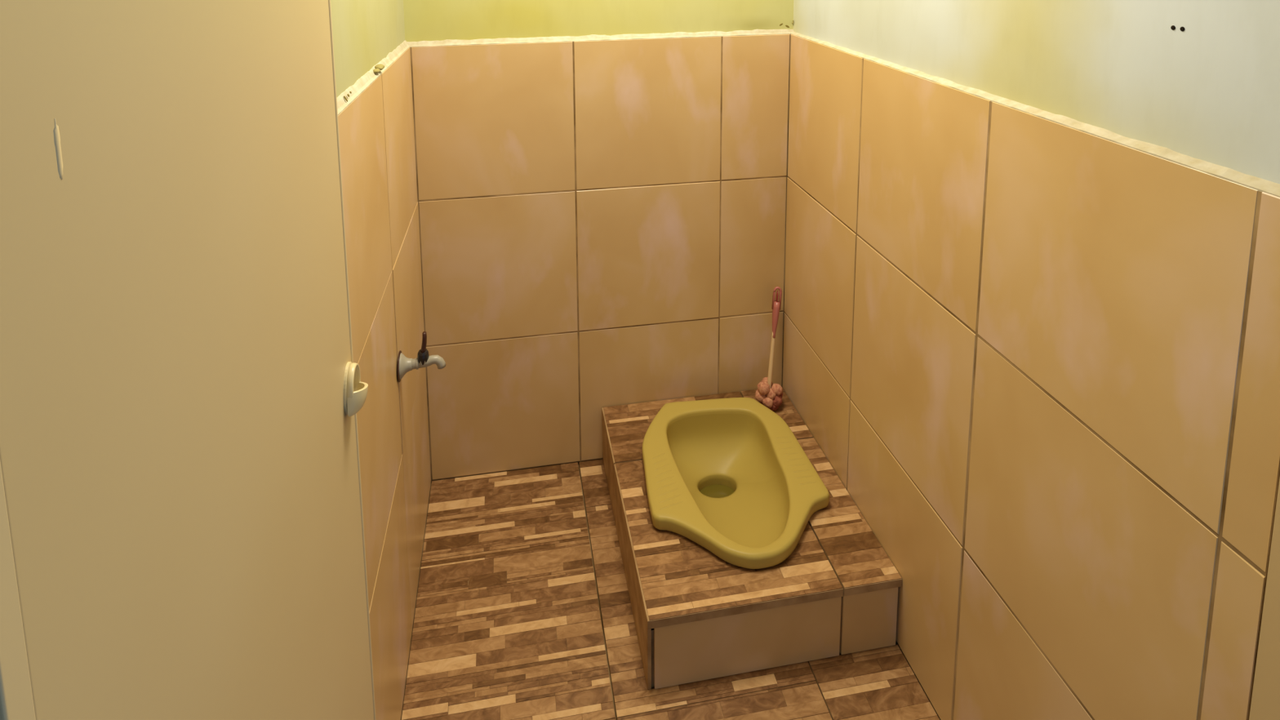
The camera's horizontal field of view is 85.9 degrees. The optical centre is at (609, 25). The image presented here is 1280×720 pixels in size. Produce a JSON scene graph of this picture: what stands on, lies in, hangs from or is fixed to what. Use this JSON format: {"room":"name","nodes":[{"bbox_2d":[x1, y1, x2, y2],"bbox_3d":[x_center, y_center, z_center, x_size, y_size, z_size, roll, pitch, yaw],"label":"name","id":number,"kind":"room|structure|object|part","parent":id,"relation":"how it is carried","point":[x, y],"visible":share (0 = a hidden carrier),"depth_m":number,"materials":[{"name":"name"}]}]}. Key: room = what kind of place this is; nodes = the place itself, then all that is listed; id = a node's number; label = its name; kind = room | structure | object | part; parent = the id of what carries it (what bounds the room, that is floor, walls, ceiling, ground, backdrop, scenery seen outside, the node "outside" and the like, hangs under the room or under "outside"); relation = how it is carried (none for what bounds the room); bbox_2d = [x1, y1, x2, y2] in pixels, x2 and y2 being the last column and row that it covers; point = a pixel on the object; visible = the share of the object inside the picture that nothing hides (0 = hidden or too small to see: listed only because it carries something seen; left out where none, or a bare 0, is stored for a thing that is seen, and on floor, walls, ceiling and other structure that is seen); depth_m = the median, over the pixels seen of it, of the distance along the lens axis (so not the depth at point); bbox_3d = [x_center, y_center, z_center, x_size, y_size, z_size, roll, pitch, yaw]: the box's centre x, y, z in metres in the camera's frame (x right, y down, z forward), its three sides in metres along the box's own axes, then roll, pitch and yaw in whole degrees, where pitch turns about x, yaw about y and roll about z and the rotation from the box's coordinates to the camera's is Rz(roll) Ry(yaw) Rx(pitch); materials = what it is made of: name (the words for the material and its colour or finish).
{"room":"squat toilet room","nodes":[
{"label":"squat toilet room","id":0,"kind":"room"},
{"bbox_2d":[330,0,431,719],"bbox_3d":[-0.440,0.171,0.912,0.141,2.450,1.634,-2,7,-9],"label":"wall","id":1,"kind":"structure","parent":0,"point":[376,134],"depth_m":1.26,"materials":[{"name":"tile"}]},
{"bbox_2d":[0,0,376,719],"bbox_3d":[-0.280,0.402,0.574,0.048,1.945,0.582,-2,7,-9],"label":"door","id":2,"kind":"structure","parent":1,"relation":"in","point":[182,391],"depth_m":0.41,"materials":[{"name":"beige paint"}]},
{"bbox_3d":[-0.317,0.441,0.837,0.004,0.061,0.048,-2,7,-9],"label":"handle","id":3,"kind":"part","parent":2,"relation":"part of","materials":[{"name":"beige plastic"}]},
{"bbox_2d":[346,382,368,417],"bbox_3d":[-0.305,0.453,0.838,0.019,0.039,0.046,-2,7,-9],"label":"door handle","id":4,"kind":"object","parent":2,"relation":"on","point":[357,392],"depth_m":0.82,"materials":[{"name":"beige plastic"}]},
{"bbox_2d":[337,40,409,115],"bbox_3d":[-0.390,0.116,0.987,0.014,0.067,1.495,-2,7,-9],"label":"trim","id":5,"kind":"structure","parent":1,"relation":"attached to","point":[350,94],"depth_m":1.18,"materials":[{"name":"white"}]},
{"bbox_2d":[373,68,380,73],"bbox_3d":[-0.434,0.084,1.277,0.014,0.008,0.026,-2,7,-9],"label":"chip","id":6,"kind":"object","parent":5,"relation":"on","point":[375,70],"visible":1,"depth_m":1.27,"materials":[{"name":"beige"}]},
{"bbox_2d":[374,63,385,70],"bbox_3d":[-0.437,0.079,1.302,0.018,0.010,0.033,-2,7,-9],"label":"chip","id":7,"kind":"object","parent":5,"relation":"on","point":[380,66],"visible":0.93,"depth_m":1.29,"materials":[{"name":"beige"}]},
{"bbox_2d":[397,331,445,382],"bbox_3d":[-0.381,0.670,1.397,0.092,0.097,0.058,-2,7,-9],"label":"water tap","id":8,"kind":"object","parent":1,"relation":"attached to","point":[405,364],"visible":1,"depth_m":1.39,"materials":[{"name":"white plastic"}]},
{"bbox_3d":[-0.425,0.691,1.393,0.002,0.058,0.058,-2,7,-9],"label":"seal plate","id":9,"kind":"part","parent":8,"relation":"part of","materials":[{"name":"brown plastic"}]},
{"bbox_3d":[-0.378,0.642,1.394,0.014,0.043,0.016,-2,7,-9],"label":"lever","id":10,"kind":"part","parent":8,"relation":"part of","materials":[{"name":"brown plastic"}]},
{"bbox_3d":[-0.362,0.686,1.403,0.054,0.027,0.019,-2,7,-9],"label":"spout","id":11,"kind":"part","parent":8,"relation":"part of","materials":[{"name":"beige plastic"}]},
{"bbox_2d":[403,0,793,480],"bbox_3d":[-0.015,0.044,1.854,1.276,2.450,0.141,-2,7,-9],"label":"wall","id":12,"kind":"structure","parent":0,"point":[602,224],"depth_m":1.84,"materials":[{"name":"tile"}]},
{"bbox_2d":[406,29,794,47],"bbox_3d":[-0.005,0.032,1.790,1.030,0.019,0.014,-2,7,-9],"label":"trim","id":13,"kind":"structure","parent":12,"relation":"attached to","point":[755,32],"depth_m":1.78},
{"bbox_2d":[400,458,940,719],"bbox_3d":[0.124,1.355,1.218,1.276,0.090,1.760,-2,7,-9],"label":"floor","id":14,"kind":"structure","parent":0,"point":[523,611],"depth_m":1.44,"materials":[{"name":"brown tile"}]},
{"bbox_2d":[601,386,902,688],"bbox_3d":[0.286,1.176,1.663,0.528,0.172,0.610,-2,7,-9],"label":"plinth","id":15,"kind":"object","parent":14,"relation":"on","point":[699,615],"visible":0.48,"depth_m":1.40,"materials":[{"name":"brown tile"}]},
{"bbox_2d":[642,397,829,568],"bbox_3d":[0.281,1.139,1.659,0.412,0.173,0.491,-2,7,-9],"label":"toilet","id":16,"kind":"object","parent":15,"relation":"in","point":[730,477],"visible":1,"depth_m":1.68,"materials":[{"name":"yellow ceramic"}]},
{"bbox_3d":[0.293,1.147,1.649,0.257,0.159,0.415,-2,7,-9],"label":"bowl","id":17,"kind":"part","parent":16,"relation":"part of","materials":[{"name":"yellow ceramic"}]},
{"bbox_2d":[755,286,782,411],"bbox_3d":[0.442,0.896,1.897,0.094,0.321,0.091,-2,7,-9],"label":"toilet brush","id":18,"kind":"object","parent":15,"relation":"on","point":[769,395],"visible":0.97,"depth_m":1.89,"materials":[{"name":"pink"}]},
{"bbox_3d":[0.447,0.942,1.906,0.012,0.178,0.053,4,9,30],"label":"rod","id":19,"kind":"part","parent":18,"relation":"part of","materials":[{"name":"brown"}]},
{"bbox_2d":[782,0,1279,719],"bbox_3d":[0.682,0.136,1.085,0.141,2.450,1.634,-2,7,-9],"label":"wall","id":20,"kind":"structure","parent":0,"point":[1038,358],"depth_m":1.00,"materials":[{"name":"tile"}]},
{"bbox_2d":[790,31,1279,197],"bbox_3d":[0.589,0.096,1.270,0.014,0.014,1.239,-2,7,-9],"label":"trim","id":21,"kind":"structure","parent":20,"relation":"attached to","point":[1260,184],"depth_m":0.90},
{"bbox_2d":[1248,478,1279,719],"bbox_3d":[0.709,0.373,0.540,0.014,2.020,0.296,-2,7,-9],"label":"trim","id":22,"kind":"structure","parent":20,"relation":"attached to","point":[1265,699],"depth_m":0.71,"materials":[{"name":"beige tile"}]}
]}

